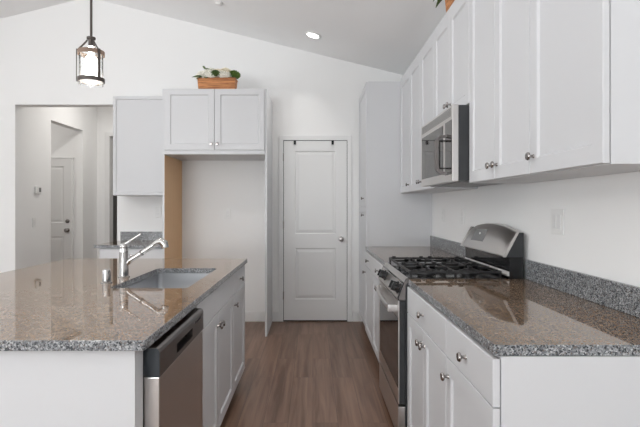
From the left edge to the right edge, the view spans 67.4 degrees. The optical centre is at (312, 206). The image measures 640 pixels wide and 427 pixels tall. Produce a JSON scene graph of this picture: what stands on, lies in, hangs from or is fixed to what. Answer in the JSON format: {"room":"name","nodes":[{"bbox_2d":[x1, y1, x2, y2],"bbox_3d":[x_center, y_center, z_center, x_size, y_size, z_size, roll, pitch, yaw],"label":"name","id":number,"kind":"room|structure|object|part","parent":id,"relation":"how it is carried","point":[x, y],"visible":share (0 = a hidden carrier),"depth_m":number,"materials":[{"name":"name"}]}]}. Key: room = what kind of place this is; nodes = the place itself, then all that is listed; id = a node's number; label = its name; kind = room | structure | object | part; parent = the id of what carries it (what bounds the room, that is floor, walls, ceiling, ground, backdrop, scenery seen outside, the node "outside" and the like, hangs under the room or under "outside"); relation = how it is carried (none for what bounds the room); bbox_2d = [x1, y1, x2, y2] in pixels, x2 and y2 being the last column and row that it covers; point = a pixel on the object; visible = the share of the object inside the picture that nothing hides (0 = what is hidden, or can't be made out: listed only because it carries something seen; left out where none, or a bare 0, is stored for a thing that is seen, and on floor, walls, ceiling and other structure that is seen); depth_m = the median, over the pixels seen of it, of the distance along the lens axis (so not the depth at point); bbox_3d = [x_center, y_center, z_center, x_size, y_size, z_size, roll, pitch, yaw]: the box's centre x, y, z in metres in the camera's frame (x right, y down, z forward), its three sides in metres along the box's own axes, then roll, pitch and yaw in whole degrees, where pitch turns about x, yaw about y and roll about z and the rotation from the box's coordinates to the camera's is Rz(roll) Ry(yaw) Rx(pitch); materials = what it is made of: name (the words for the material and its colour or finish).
{"room":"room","nodes":[
{"label":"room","id":0,"kind":"room"},
{"bbox_2d":[23,107,96,267],"bbox_3d":[-3.560,-0.246,6.684,0.120,3.100,2.193,0,0,0],"label":"wall","id":1,"kind":"structure","parent":0,"point":[37,121],"depth_m":6.38,"materials":[{"name":"white paint"}]},
{"bbox_2d":[32,218,35,226],"bbox_3d":[-3.494,0.204,6.020,0.010,0.118,0.072,0,0,0],"label":"light switch","id":2,"kind":"object","parent":1,"relation":"attached to","point":[33,219],"visible":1,"depth_m":6.01,"materials":[{"name":"white plastic"}]},
{"bbox_2d":[35,186,40,193],"bbox_3d":[-3.487,-0.206,6.090,0.025,0.090,0.110,0,0,0],"label":"thermostat","id":3,"kind":"object","parent":1,"relation":"attached to","point":[37,189],"visible":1,"depth_m":6.06,"materials":[{"name":"white plastic"}]},
{"bbox_2d":[51,123,74,257],"bbox_3d":[-4.960,-0.246,7.360,2.680,3.100,0.120,0,0,0],"label":"wall","id":4,"kind":"structure","parent":0,"point":[62,138],"depth_m":7.30,"materials":[{"name":"white paint"}]},
{"bbox_2d":[51,159,72,261],"bbox_3d":[-4.100,0.283,7.242,0.910,2.010,0.105,0,0,0],"label":"door","id":5,"kind":"structure","parent":4,"relation":"in","point":[61,169],"depth_m":7.26,"materials":[{"name":"white paint"}]},
{"bbox_2d":[97,107,112,257],"bbox_3d":[-2.760,-0.246,7.840,1.720,3.100,0.120,0,0,0],"label":"wall","id":6,"kind":"structure","parent":0,"point":[104,114],"depth_m":7.78,"materials":[{"name":"white paint"}]},
{"bbox_2d":[105,132,112,242],"bbox_3d":[-2.870,0.054,7.771,1.000,2.500,0.017,0,0,0],"label":"trim","id":7,"kind":"structure","parent":6,"relation":"attached to","point":[107,134],"depth_m":7.76,"materials":[{"name":"white paint"}]},
{"bbox_2d":[113,195,116,241],"bbox_3d":[-2.760,-0.246,8.500,1.720,3.100,1.200,0,0,0],"label":"wall","id":8,"kind":"structure","parent":0,"point":[114,197],"depth_m":8.46,"materials":[{"name":"grey paint"}]},
{"bbox_2d":[0,0,402,320],"bbox_3d":[-2.556,-0.696,5.513,7.628,4.000,0.147,0,0,0],"label":"wall","id":9,"kind":"structure","parent":0,"point":[147,53],"depth_m":5.44,"materials":[{"name":"white paint"}]},
{"bbox_2d":[113,96,161,195],"bbox_3d":[-1.818,-0.644,5.269,0.620,1.059,0.337,0,0,0],"label":"upper cabinet","id":10,"kind":"object","parent":9,"relation":"attached to","point":[137,120],"visible":0.64,"depth_m":5.11,"materials":[{"name":"white paint"}]},
{"bbox_2d":[120,232,161,240],"bbox_3d":[-1.841,0.338,5.429,0.668,0.104,0.020,0,0,0],"label":"backsplash","id":11,"kind":"structure","parent":9,"relation":"attached to","point":[124,236],"depth_m":5.42,"materials":[{"name":"grey stone"}]},
{"bbox_2d":[155,207,160,217],"bbox_3d":[-1.755,0.069,5.435,0.072,0.118,0.009,0,0,0],"label":"wall outlet","id":12,"kind":"object","parent":9,"relation":"attached to","point":[157,209],"visible":1,"depth_m":5.43,"materials":[{"name":"white plastic"}]},
{"bbox_2d":[164,89,264,160],"bbox_3d":[-0.982,-0.846,5.093,1.002,0.656,0.684,0,0,0],"label":"upper cabinet","id":13,"kind":"object","parent":9,"relation":"attached to","point":[200,124],"visible":0.98,"depth_m":4.79,"materials":[{"name":"white paint"}]},
{"bbox_3d":[-1.232,-0.866,4.790,0.497,0.609,0.020,0,0,0],"label":"door","id":14,"kind":"part","parent":13,"relation":"part of","materials":[{"name":"white paint"}]},
{"bbox_3d":[-0.982,-0.539,4.792,0.998,0.038,0.016,0,0,0],"label":"rail","id":15,"kind":"part","parent":13,"relation":"part of","materials":[{"name":"white paint"}]},
{"bbox_2d":[193,66,240,88],"bbox_3d":[-0.966,-1.293,4.856,0.469,0.235,0.218,0,0,3],"label":"flower box","id":16,"kind":"object","parent":13,"relation":"on","point":[209,78],"visible":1,"depth_m":4.81,"materials":[{"name":"wood"}]},
{"bbox_3d":[-0.732,-0.866,4.790,0.497,0.609,0.020,0,0,0],"label":"door","id":17,"kind":"part","parent":13,"relation":"part of","materials":[{"name":"white paint"}]},
{"bbox_2d":[245,311,264,321],"bbox_3d":[-0.983,1.248,5.433,1.001,0.111,0.013,0,0,0],"label":"baseboard","id":18,"kind":"structure","parent":9,"relation":"attached to","point":[250,316],"depth_m":5.43,"materials":[{"name":"white paint"}]},
{"bbox_2d":[265,89,271,336],"bbox_3d":[-0.470,0.065,5.119,0.020,2.477,0.638,0,0,0],"label":"panel","id":19,"kind":"object","parent":9,"relation":"attached to","point":[268,102],"visible":1,"depth_m":4.96,"materials":[{"name":"white paint"}]},
{"bbox_2d":[272,311,278,321],"bbox_3d":[-0.422,1.248,5.433,0.071,0.111,0.013,0,0,0],"label":"baseboard","id":20,"kind":"structure","parent":9,"relation":"attached to","point":[275,315],"depth_m":5.43,"materials":[{"name":"white paint"}]},
{"bbox_2d":[283,141,346,319],"bbox_3d":[0.026,0.274,5.412,0.732,2.029,0.103,0,0,0],"label":"door","id":21,"kind":"structure","parent":9,"relation":"in","point":[315,172],"depth_m":5.43,"materials":[{"name":"white paint"}]},
{"bbox_2d":[279,136,351,321],"bbox_3d":[0.026,0.253,5.431,0.825,2.101,0.016,0,0,0],"label":"trim","id":22,"kind":"structure","parent":9,"relation":"attached to","point":[281,138],"depth_m":5.42,"materials":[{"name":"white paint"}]},
{"bbox_2d":[352,311,357,321],"bbox_3d":[0.479,1.248,5.433,0.065,0.111,0.013,0,0,0],"label":"baseboard","id":23,"kind":"structure","parent":9,"relation":"attached to","point":[354,313],"depth_m":5.43,"materials":[{"name":"white paint"}]},
{"bbox_2d":[0,0,445,74],"bbox_3d":[-2.556,-2.061,-1.030,7.628,1.270,13.140,0,0,0],"label":"ceiling","id":24,"kind":"structure","parent":0,"point":[386,35],"depth_m":4.70,"materials":[{"name":"white paint"}]},
{"bbox_2d":[76,0,104,86],"bbox_3d":[-1.160,-1.336,2.513,0.132,1.406,0.137,0,0,0],"label":"pendant lamp","id":25,"kind":"object","parent":24,"relation":"hanging from","point":[93,64],"visible":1,"depth_m":2.49,"materials":[{"name":"white glass"}]},
{"bbox_3d":[-1.160,-0.720,2.510,0.116,0.174,0.116,0,0,0],"label":"lamp shade","id":26,"kind":"part","parent":25,"relation":"part of","materials":[{"name":"clear glass"}]},
{"bbox_3d":[-1.160,-0.756,2.510,0.068,0.160,0.068,0,0,0],"label":"bulb","id":27,"kind":"part","parent":25,"relation":"part of","materials":[{"name":"white glass"}]},
{"bbox_2d":[87,36,95,46],"bbox_3d":[-1.160,-0.861,2.510,0.044,0.049,0.044,0,0,0],"label":"socket","id":28,"kind":"object","parent":25,"relation":"attached to","point":[91,40],"depth_m":2.50,"materials":[{"name":"brown metal"}]},
{"bbox_3d":[-1.160,-1.444,2.510,0.013,1.122,0.013,0,0,0],"label":"rod","id":29,"kind":"part","parent":25,"relation":"part of","materials":[{"name":"brown metal"}]},
{"bbox_2d":[214,0,222,5],"bbox_3d":[-0.906,-1.951,4.620,0.083,0.040,0.084,0,0,-6],"label":"smoke detector","id":30,"kind":"object","parent":24,"relation":"attached to","point":[218,3],"visible":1,"depth_m":4.60,"materials":[{"name":"white plastic"}]},
{"bbox_2d":[304,31,321,38],"bbox_3d":[-0.001,-1.734,4.870,0.175,0.048,0.179,0,0,5],"label":"recessed light","id":31,"kind":"object","parent":24,"relation":"in","point":[313,35],"visible":1,"depth_m":4.86,"materials":[{"name":"white plastic"}]},
{"bbox_2d":[220,321,393,426],"bbox_3d":[-2.550,1.354,0.750,7.700,0.100,16.900,0,0,0],"label":"floor","id":32,"kind":"structure","parent":0,"point":[303,373],"depth_m":3.61,"materials":[{"name":"brown wood"}]},
{"bbox_2d":[0,351,142,426],"bbox_3d":[-1.102,0.863,1.454,1.150,0.881,0.068,0,0,0],"label":"end panel","id":33,"kind":"object","parent":32,"relation":"on","point":[38,388],"visible":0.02,"depth_m":1.42,"materials":[{"name":"white paint"}]},
{"bbox_2d":[100,248,161,257],"bbox_3d":[-1.834,0.863,5.129,0.652,0.881,0.618,0,0,0],"label":"base cabinet","id":34,"kind":"object","parent":32,"relation":"on","point":[104,252],"visible":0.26,"depth_m":4.85,"materials":[{"name":"white paint"}]},
{"bbox_2d":[94,241,160,247],"bbox_3d":[-1.859,0.406,5.135,0.703,0.031,0.609,0,0,0],"label":"countertop","id":35,"kind":"structure","parent":34,"relation":"on","point":[116,244],"depth_m":4.90,"materials":[{"name":"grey stone"}]},
{"bbox_2d":[162,89,181,257],"bbox_3d":[-1.494,0.065,5.119,0.021,2.477,0.638,0,0,0],"label":"panel","id":36,"kind":"object","parent":32,"relation":"on","point":[171,167],"visible":0.5,"depth_m":5.03,"materials":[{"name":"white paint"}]},
{"bbox_2d":[143,308,202,426],"bbox_3d":[-0.780,0.870,1.790,0.610,0.867,0.593,0,0,0],"label":"dishwasher","id":37,"kind":"object","parent":32,"relation":"on","point":[173,364],"visible":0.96,"depth_m":1.69,"materials":[{"name":"silver metal"}]},
{"bbox_2d":[143,377,143,426],"bbox_3d":[-0.807,0.820,1.792,0.556,0.768,0.589,0,0,0],"label":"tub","id":38,"kind":"object","parent":37,"relation":"in","point":[143,377],"depth_m":1.50,"materials":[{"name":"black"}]},
{"bbox_3d":[-0.502,0.487,1.792,0.051,0.090,0.591,0,0,0],"label":"control panel","id":39,"kind":"part","parent":37,"relation":"part of","materials":[{"name":"silver metal"}]},
{"bbox_2d":[195,275,232,426],"bbox_3d":[-0.790,0.863,2.571,0.630,0.881,0.956,0,0,0],"label":"base cabinet","id":40,"kind":"object","parent":32,"relation":"on","point":[217,308],"visible":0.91,"depth_m":2.54,"materials":[{"name":"white paint"}]},
{"bbox_3d":[-0.515,0.884,2.332,0.020,0.630,0.474,0,0,0],"label":"door","id":41,"kind":"part","parent":40,"relation":"part of","materials":[{"name":"white paint"}]},
{"bbox_3d":[-0.515,0.884,2.810,0.020,0.630,0.474,0,0,0],"label":"door","id":42,"kind":"part","parent":40,"relation":"part of","materials":[{"name":"white paint"}]},
{"bbox_2d":[233,265,244,394],"bbox_3d":[-0.790,0.863,3.308,0.630,0.881,0.514,0,0,0],"label":"base cabinet","id":43,"kind":"object","parent":32,"relation":"on","point":[239,276],"visible":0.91,"depth_m":3.30,"materials":[{"name":"white paint"}]},
{"bbox_2d":[0,258,246,350],"bbox_3d":[-1.160,0.406,2.493,1.340,0.031,2.195,0,0,0],"label":"countertop","id":44,"kind":"structure","parent":43,"relation":"on","point":[61,305],"depth_m":1.99,"materials":[{"name":"brown stone"}]},
{"bbox_2d":[100,269,111,283],"bbox_3d":[-1.050,0.354,2.440,0.056,0.071,0.056,0,0,0],"label":"air gap cap","id":45,"kind":"object","parent":44,"relation":"on","point":[106,273],"visible":1,"depth_m":2.42,"materials":[{"name":"silver metal"}]},
{"bbox_2d":[118,233,168,277],"bbox_3d":[-0.936,0.269,2.650,0.278,0.242,0.062,0,0,0],"label":"faucet","id":46,"kind":"object","parent":44,"relation":"on","point":[124,261],"visible":1,"depth_m":2.64,"materials":[{"name":"silver metal"}]},
{"bbox_3d":[-0.998,0.185,2.650,0.103,0.074,0.024,0,0,0],"label":"lever","id":47,"kind":"part","parent":46,"relation":"part of","materials":[{"name":"silver metal"}]},
{"bbox_3d":[-0.954,0.265,2.650,0.176,0.132,0.029,0,0,0],"label":"spout","id":48,"kind":"part","parent":46,"relation":"part of","materials":[{"name":"silver metal"}]},
{"bbox_2d":[125,273,209,287],"bbox_3d":[-0.787,0.523,2.652,0.397,0.202,0.757,0,0,0],"label":"sink","id":49,"kind":"object","parent":44,"relation":"in","point":[160,280],"visible":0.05,"depth_m":3.02,"materials":[{"name":"silver metal"}]},
{"bbox_3d":[-0.515,0.497,3.308,0.020,0.135,0.510,0,0,0],"label":"drawer","id":50,"kind":"part","parent":43,"relation":"part of","materials":[{"name":"white paint"}]},
{"bbox_2d":[362,251,373,344],"bbox_3d":[0.816,0.863,4.373,0.680,0.881,0.582,0,0,0],"label":"base cabinet","id":51,"kind":"object","parent":32,"relation":"on","point":[368,257],"visible":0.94,"depth_m":4.37,"materials":[{"name":"white paint"}]},
{"bbox_3d":[0.515,0.884,4.373,0.020,0.630,0.578,0,0,0],"label":"door","id":52,"kind":"part","parent":51,"relation":"part of","materials":[{"name":"white paint"}]},
{"bbox_3d":[0.515,0.497,4.373,0.020,0.135,0.578,0,0,0],"label":"drawer","id":53,"kind":"part","parent":51,"relation":"part of","materials":[{"name":"white paint"}]},
{"bbox_2d":[366,246,464,263],"bbox_3d":[0.834,0.406,4.002,0.647,0.031,1.327,0,0,0],"label":"countertop","id":54,"kind":"structure","parent":51,"relation":"on","point":[382,253],"depth_m":4.05,"materials":[{"name":"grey stone"}]},
{"bbox_2d":[372,257,383,361],"bbox_3d":[0.816,0.863,3.709,0.680,0.881,0.742,0,0,0],"label":"base cabinet","id":55,"kind":"object","parent":32,"relation":"on","point":[376,264],"visible":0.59,"depth_m":3.88,"materials":[{"name":"white paint"}]},
{"bbox_3d":[0.515,0.884,3.894,0.020,0.630,0.367,0,0,0],"label":"door","id":56,"kind":"part","parent":55,"relation":"part of","materials":[{"name":"white paint"}]},
{"bbox_3d":[0.515,0.497,3.709,0.020,0.135,0.738,0,0,0],"label":"drawer","id":57,"kind":"part","parent":55,"relation":"part of","materials":[{"name":"white paint"}]},
{"bbox_3d":[0.515,0.884,3.523,0.020,0.630,0.367,0,0,0],"label":"door","id":58,"kind":"part","parent":55,"relation":"part of","materials":[{"name":"white paint"}]},
{"bbox_2d":[359,81,431,325],"bbox_3d":[0.822,0.044,5.053,0.668,2.517,0.771,0,0,0],"label":"pantry cabinet","id":59,"kind":"object","parent":32,"relation":"on","point":[388,216],"visible":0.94,"depth_m":4.67,"materials":[{"name":"white paint"}]},
{"bbox_3d":[0.527,-0.603,5.037,0.020,1.210,0.737,0,0,0],"label":"door","id":60,"kind":"part","parent":59,"relation":"part of","materials":[{"name":"white paint"}]},
{"bbox_3d":[0.527,0.603,5.037,0.020,1.193,0.737,0,0,0],"label":"door","id":61,"kind":"part","parent":59,"relation":"part of","materials":[{"name":"white paint"}]},
{"bbox_2d":[407,287,450,426],"bbox_3d":[0.816,0.863,2.198,0.680,0.881,0.748,0,0,0],"label":"base cabinet","id":62,"kind":"object","parent":32,"relation":"on","point":[426,324],"visible":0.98,"depth_m":2.15,"materials":[{"name":"white paint"}]},
{"bbox_3d":[0.515,0.884,2.385,0.020,0.630,0.370,0,0,0],"label":"door","id":63,"kind":"part","parent":62,"relation":"part of","materials":[{"name":"white paint"}]},
{"bbox_3d":[0.490,0.634,2.166,0.030,0.032,0.032,0,0,0],"label":"knob","id":64,"kind":"part","parent":62,"relation":"part of","materials":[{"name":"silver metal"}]},
{"bbox_3d":[0.515,0.497,2.198,0.020,0.135,0.744,0,0,0],"label":"drawer","id":65,"kind":"part","parent":62,"relation":"part of","materials":[{"name":"white paint"}]},
{"bbox_3d":[0.515,0.884,2.011,0.020,0.630,0.370,0,0,0],"label":"door","id":66,"kind":"part","parent":62,"relation":"part of","materials":[{"name":"white paint"}]},
{"bbox_2d":[408,279,639,355],"bbox_3d":[0.834,0.406,1.962,0.647,0.031,1.224,0,0,0],"label":"countertop","id":67,"kind":"structure","parent":62,"relation":"on","point":[507,317],"depth_m":1.68,"materials":[{"name":"brown stone"}]},
{"bbox_2d":[376,223,523,426],"bbox_3d":[0.767,0.705,2.955,0.731,1.198,0.756,0,0,0],"label":"gas range","id":68,"kind":"object","parent":32,"relation":"on","point":[492,250],"visible":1,"depth_m":2.76,"materials":[{"name":"grey metal"}]},
{"bbox_3d":[0.453,0.444,3.109,0.043,0.060,0.060,23,0,0],"label":"burner knob","id":69,"kind":"part","parent":68,"relation":"part of","materials":[{"name":"black plastic"}]},
{"bbox_3d":[0.430,0.549,2.923,0.057,0.043,0.652,0,0,0],"label":"handle","id":70,"kind":"part","parent":68,"relation":"part of","materials":[{"name":"silver metal"}]},
{"bbox_3d":[0.477,1.163,2.955,0.036,0.171,0.749,0,0,0],"label":"storage drawer","id":71,"kind":"part","parent":68,"relation":"part of","materials":[{"name":"silver metal"}]},
{"bbox_3d":[0.477,0.786,2.955,0.036,0.555,0.751,0,0,0],"label":"oven door","id":72,"kind":"part","parent":68,"relation":"part of","materials":[{"name":"silver metal"}]},
{"bbox_3d":[0.453,0.444,2.712,0.043,0.060,0.060,23,0,0],"label":"burner knob","id":73,"kind":"part","parent":68,"relation":"part of","materials":[{"name":"black plastic"}]},
{"bbox_3d":[0.483,0.446,2.955,0.060,0.121,0.756,0,0,0],"label":"control panel","id":74,"kind":"part","parent":68,"relation":"part of","materials":[{"name":"silver metal"}]},
{"bbox_3d":[0.453,0.444,2.637,0.043,0.060,0.060,23,0,0],"label":"burner knob","id":75,"kind":"part","parent":68,"relation":"part of","materials":[{"name":"black plastic"}]},
{"bbox_3d":[0.650,0.372,2.777,0.114,0.029,0.114,0,0,0],"label":"burner","id":76,"kind":"part","parent":68,"relation":"part of","materials":[{"name":"black metal"}]},
{"bbox_2d":[387,262,505,278],"bbox_3d":[0.777,0.398,2.955,0.527,0.021,0.751,0,0,0],"label":"cooktop","id":77,"kind":"object","parent":68,"relation":"in","point":[397,270],"depth_m":2.72,"materials":[{"name":"black metal"}]},
{"bbox_3d":[0.897,0.372,2.777,0.096,0.029,0.096,0,0,0],"label":"burner","id":78,"kind":"part","parent":68,"relation":"part of","materials":[{"name":"black metal"}]},
{"bbox_2d":[440,320,639,426],"bbox_3d":[0.816,0.863,1.585,0.680,0.881,0.475,0,0,0],"label":"base cabinet","id":79,"kind":"object","parent":32,"relation":"on","point":[484,389],"visible":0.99,"depth_m":1.35,"materials":[{"name":"white paint"}]},
{"bbox_3d":[0.490,0.634,1.787,0.030,0.032,0.032,0,0,0],"label":"knob","id":80,"kind":"part","parent":79,"relation":"part of","materials":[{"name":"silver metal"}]},
{"bbox_3d":[0.490,0.497,1.585,0.030,0.032,0.032,0,0,0],"label":"knob","id":81,"kind":"part","parent":79,"relation":"part of","materials":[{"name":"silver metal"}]},
{"bbox_3d":[0.515,0.497,1.585,0.020,0.135,0.471,0,0,0],"label":"drawer","id":82,"kind":"part","parent":79,"relation":"part of","materials":[{"name":"white paint"}]},
{"bbox_3d":[0.515,0.884,1.585,0.020,0.630,0.471,0,0,0],"label":"door","id":83,"kind":"part","parent":79,"relation":"part of","materials":[{"name":"white paint"}]},
{"bbox_2d":[432,171,639,286],"bbox_3d":[1.218,-0.196,-1.030,0.120,3.000,13.140,0,0,0],"label":"wall","id":84,"kind":"structure","parent":0,"point":[601,238],"depth_m":2.18,"materials":[{"name":"white paint"}]},
{"bbox_2d":[400,66,441,193],"bbox_3d":[0.986,-0.680,4.433,0.340,1.112,0.462,0,0,0],"label":"upper cabinet","id":85,"kind":"object","parent":84,"relation":"attached to","point":[405,80],"visible":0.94,"depth_m":4.43,"materials":[{"name":"white paint"}]},
{"bbox_3d":[0.856,-0.661,4.433,0.020,1.069,0.458,0,0,0],"label":"door","id":86,"kind":"part","parent":85,"relation":"part of","materials":[{"name":"white paint"}]},
{"bbox_3d":[0.858,-1.218,4.433,0.016,0.037,0.462,0,0,0],"label":"trim","id":87,"kind":"part","parent":85,"relation":"part of","materials":[{"name":"white paint"}]},
{"bbox_2d":[410,31,477,191],"bbox_3d":[0.986,-0.680,3.782,0.340,1.112,0.836,0,0,0],"label":"upper cabinet","id":88,"kind":"object","parent":84,"relation":"attached to","point":[422,66],"visible":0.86,"depth_m":3.78,"materials":[{"name":"white paint"}]},
{"bbox_3d":[0.856,-0.661,3.991,0.020,1.069,0.414,0,0,0],"label":"door","id":89,"kind":"part","parent":88,"relation":"part of","materials":[{"name":"white paint"}]},
{"bbox_3d":[0.858,-1.218,3.782,0.016,0.037,0.836,0,0,0],"label":"trim","id":90,"kind":"part","parent":88,"relation":"part of","materials":[{"name":"white paint"}]},
{"bbox_3d":[0.856,-0.661,3.573,0.020,1.069,0.414,0,0,0],"label":"door","id":91,"kind":"part","parent":88,"relation":"part of","materials":[{"name":"white paint"}]},
{"bbox_2d":[430,236,464,257],"bbox_3d":[1.147,0.338,4.002,0.019,0.104,1.327,0,0,0],"label":"backsplash","id":92,"kind":"structure","parent":84,"relation":"attached to","point":[449,246],"depth_m":4.03,"materials":[{"name":"grey stone"}]},
{"bbox_2d":[434,0,468,117],"bbox_3d":[0.986,-0.897,2.983,0.340,0.678,0.758,0,0,0],"label":"upper cabinet","id":93,"kind":"object","parent":84,"relation":"attached to","point":[451,35],"visible":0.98,"depth_m":2.92,"materials":[{"name":"white paint"}]},
{"bbox_3d":[0.856,-0.878,3.172,0.020,0.635,0.375,0,0,0],"label":"door","id":94,"kind":"part","parent":93,"relation":"part of","materials":[{"name":"white paint"}]},
{"bbox_2d":[433,0,454,11],"bbox_3d":[0.886,-1.355,2.900,0.247,0.235,0.473,0,0,0],"label":"flower box","id":95,"kind":"object","parent":93,"relation":"on","point":[448,3],"visible":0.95,"depth_m":3.05,"materials":[{"name":"wood"}]},
{"bbox_3d":[0.858,-1.218,2.983,0.016,0.037,0.758,0,0,0],"label":"trim","id":96,"kind":"part","parent":93,"relation":"part of","materials":[{"name":"white paint"}]},
{"bbox_3d":[0.856,-0.878,2.793,0.020,0.635,0.375,0,0,0],"label":"door","id":97,"kind":"part","parent":93,"relation":"part of","materials":[{"name":"white paint"}]},
{"bbox_2d":[421,104,503,186],"bbox_3d":[0.923,-0.343,2.983,0.462,0.422,0.752,0,0,0],"label":"microwave","id":98,"kind":"object","parent":93,"relation":"attached to","point":[445,138],"visible":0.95,"depth_m":2.71,"materials":[{"name":"grey metal"}]},
{"bbox_3d":[0.725,-0.292,2.726,0.065,0.226,0.040,0,0,0],"label":"handle","id":99,"kind":"part","parent":98,"relation":"part of","materials":[{"name":"silver metal"}]},
{"bbox_3d":[0.757,-0.325,2.682,0.004,0.298,0.128,0,0,0],"label":"control panel","id":100,"kind":"part","parent":98,"relation":"part of","materials":[{"name":"silver glass"}]},
{"bbox_2d":[469,0,599,182],"bbox_3d":[0.986,-0.680,2.240,0.340,1.112,0.725,0,0,0],"label":"upper cabinet","id":101,"kind":"object","parent":84,"relation":"attached to","point":[499,30],"visible":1,"depth_m":2.18,"materials":[{"name":"white paint"}]},
{"bbox_3d":[0.856,-0.661,2.421,0.020,1.069,0.358,0,0,0],"label":"door","id":102,"kind":"part","parent":101,"relation":"part of","materials":[{"name":"white paint"}]},
{"bbox_3d":[0.831,-0.192,2.208,0.030,0.032,0.032,0,0,0],"label":"knob","id":103,"kind":"part","parent":101,"relation":"part of","materials":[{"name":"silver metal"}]},
{"bbox_3d":[0.856,-0.661,2.058,0.020,1.069,0.358,0,0,0],"label":"door","id":104,"kind":"part","parent":101,"relation":"part of","materials":[{"name":"white paint"}]},
{"bbox_2d":[551,209,564,234],"bbox_3d":[1.152,0.072,2.265,0.010,0.120,0.115,0,0,0],"label":"light switch","id":105,"kind":"object","parent":84,"relation":"attached to","point":[557,215],"visible":1,"depth_m":2.25,"materials":[{"name":"white plastic"}]},
{"bbox_2d":[525,0,639,174],"bbox_3d":[0.986,-0.680,1.637,0.340,1.112,0.475,0,0,0],"label":"upper cabinet","id":106,"kind":"object","parent":84,"relation":"attached to","point":[585,54],"visible":1,"depth_m":1.52,"materials":[{"name":"white paint"}]},
{"bbox_3d":[0.831,-0.192,1.840,0.030,0.032,0.032,0,0,0],"label":"knob","id":107,"kind":"part","parent":106,"relation":"part of","materials":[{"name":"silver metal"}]},
{"bbox_3d":[0.856,-0.661,1.637,0.020,1.069,0.471,0,0,0],"label":"door","id":108,"kind":"part","parent":106,"relation":"part of","materials":[{"name":"white paint"}]},
{"bbox_2d":[525,260,639,317],"bbox_3d":[1.147,0.338,1.962,0.019,0.104,1.224,0,0,0],"label":"backsplash","id":109,"kind":"structure","parent":84,"relation":"attached to","point":[619,296],"depth_m":1.98,"materials":[{"name":"grey stone"}]}
]}

